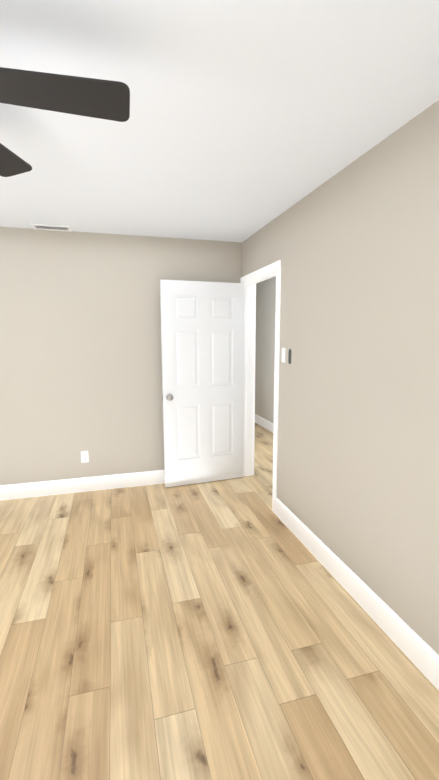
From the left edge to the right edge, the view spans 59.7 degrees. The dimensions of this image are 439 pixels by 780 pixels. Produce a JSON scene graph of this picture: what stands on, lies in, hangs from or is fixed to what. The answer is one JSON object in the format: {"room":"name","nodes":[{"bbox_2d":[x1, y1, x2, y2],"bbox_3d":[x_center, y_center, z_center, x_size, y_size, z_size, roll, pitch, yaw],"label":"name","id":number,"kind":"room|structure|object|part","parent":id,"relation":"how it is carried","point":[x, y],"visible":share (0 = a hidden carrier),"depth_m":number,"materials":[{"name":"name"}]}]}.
{"room":"empty bedroom","nodes":[
{"label":"empty bedroom","id":0,"kind":"room"},
{"bbox_2d":[0,227,241,484],"bbox_3d":[-2.051,-0.191,3.458,4.940,2.440,0.120,-2,8,-15],"label":"wall","id":1,"kind":"structure","parent":0,"point":[80,346],"depth_m":3.60,"materials":[{"name":"beige paint"}]},
{"bbox_2d":[0,470,164,500],"bbox_3d":[-1.557,0.936,3.683,3.720,0.142,0.015,-2,8,-15],"label":"baseboard","id":2,"kind":"structure","parent":1,"relation":"attached to","point":[51,487],"depth_m":3.73,"materials":[{"name":"white wood"}]},
{"bbox_2d":[81,451,88,462],"bbox_3d":[-1.308,0.648,3.717,0.070,0.114,0.007,-2,8,-15],"label":"electrical outlet","id":3,"kind":"object","parent":1,"relation":"attached to","point":[84,456],"visible":1,"depth_m":3.71,"materials":[{"name":"white plastic"}]},
{"bbox_2d":[0,423,438,779],"bbox_3d":[-1.178,1.224,2.559,6.030,0.120,7.720,-2,8,-15],"label":"floor","id":4,"kind":"structure","parent":0,"point":[228,629],"depth_m":1.84,"materials":[{"name":"brown wood"}]},
{"bbox_2d":[0,0,438,241],"bbox_3d":[-1.186,-1.311,2.204,6.030,0.120,7.720,-2,8,-15],"label":"ceiling","id":5,"kind":"structure","parent":0,"point":[246,120],"depth_m":1.57,"materials":[{"name":"white paint"}]},
{"bbox_2d":[30,223,71,231],"bbox_3d":[-1.445,-1.398,3.299,0.310,0.010,0.150,-2,8,-15],"label":"ceiling vent","id":6,"kind":"object","parent":5,"relation":"in","point":[51,227],"visible":1,"depth_m":3.30,"materials":[{"name":"white metal"}]},
{"bbox_2d":[0,67,129,176],"bbox_3d":[-0.905,-0.902,1.058,1.280,0.375,1.334,-2,8,-15],"label":"ceiling fan","id":7,"kind":"object","parent":5,"relation":"hanging from","point":[95,98],"visible":1,"depth_m":1.17,"materials":[{"name":"black wood"}]},
{"bbox_2d":[255,276,275,423],"bbox_3d":[1.342,-0.322,4.311,0.120,2.440,5.320,-2,8,-15],"label":"wall","id":8,"kind":"structure","parent":0,"point":[265,344],"depth_m":6.18,"materials":[{"name":"beige paint"}]},
{"bbox_2d":[255,414,273,432],"bbox_3d":[1.281,0.819,4.452,0.015,0.142,5.080,-2,8,-15],"label":"baseboard","id":9,"kind":"structure","parent":8,"relation":"attached to","point":[264,423],"depth_m":6.33,"materials":[{"name":"white wood"}]},
{"bbox_2d":[242,100,438,654],"bbox_3d":[0.969,0.056,1.617,0.120,2.440,5.080,-2,8,-15],"label":"wall","id":10,"kind":"structure","parent":0,"point":[353,246],"depth_m":2.01,"materials":[{"name":"beige paint"}]},
{"bbox_2d":[240,260,280,512],"bbox_3d":[0.415,-0.045,3.610,0.154,2.093,0.961,-2,8,-15],"label":"door frame","id":11,"kind":"structure","parent":10,"relation":"attached to","point":[250,280],"depth_m":3.92,"materials":[{"name":"white wood"}]},
{"bbox_2d":[160,279,243,487],"bbox_3d":[-0.152,-0.048,3.844,0.846,2.020,0.163,-3,8,-19],"label":"door","id":12,"kind":"structure","parent":11,"relation":"attached to","point":[202,337],"depth_m":3.82,"materials":[{"name":"white wood"}]},
{"bbox_3d":[-0.506,0.068,3.733,0.094,0.066,0.163,-3,8,-19],"label":"knob","id":13,"kind":"part","parent":12,"relation":"part of","materials":[{"name":"grey metal"}]},
{"bbox_2d":[281,348,284,362],"bbox_3d":[0.511,-0.275,3.025,0.014,0.114,0.070,-2,8,-15],"label":"light switch","id":14,"kind":"object","parent":10,"relation":"attached to","point":[283,356],"visible":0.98,"depth_m":3.02,"materials":[{"name":"white plastic"}]},
{"bbox_2d":[288,349,291,363],"bbox_3d":[0.550,-0.256,2.918,0.031,0.118,0.052,-2,8,-15],"label":"remote","id":15,"kind":"object","parent":10,"relation":"attached to","point":[289,356],"visible":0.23,"depth_m":2.92,"materials":[{"name":"black plastic"}]},
{"bbox_2d":[275,497,438,690],"bbox_3d":[1.019,1.252,1.361,0.015,0.142,4.006,-2,8,-15],"label":"baseboard","id":16,"kind":"structure","parent":10,"relation":"attached to","point":[419,652],"depth_m":2.06,"materials":[{"name":"white wood"}]}
]}

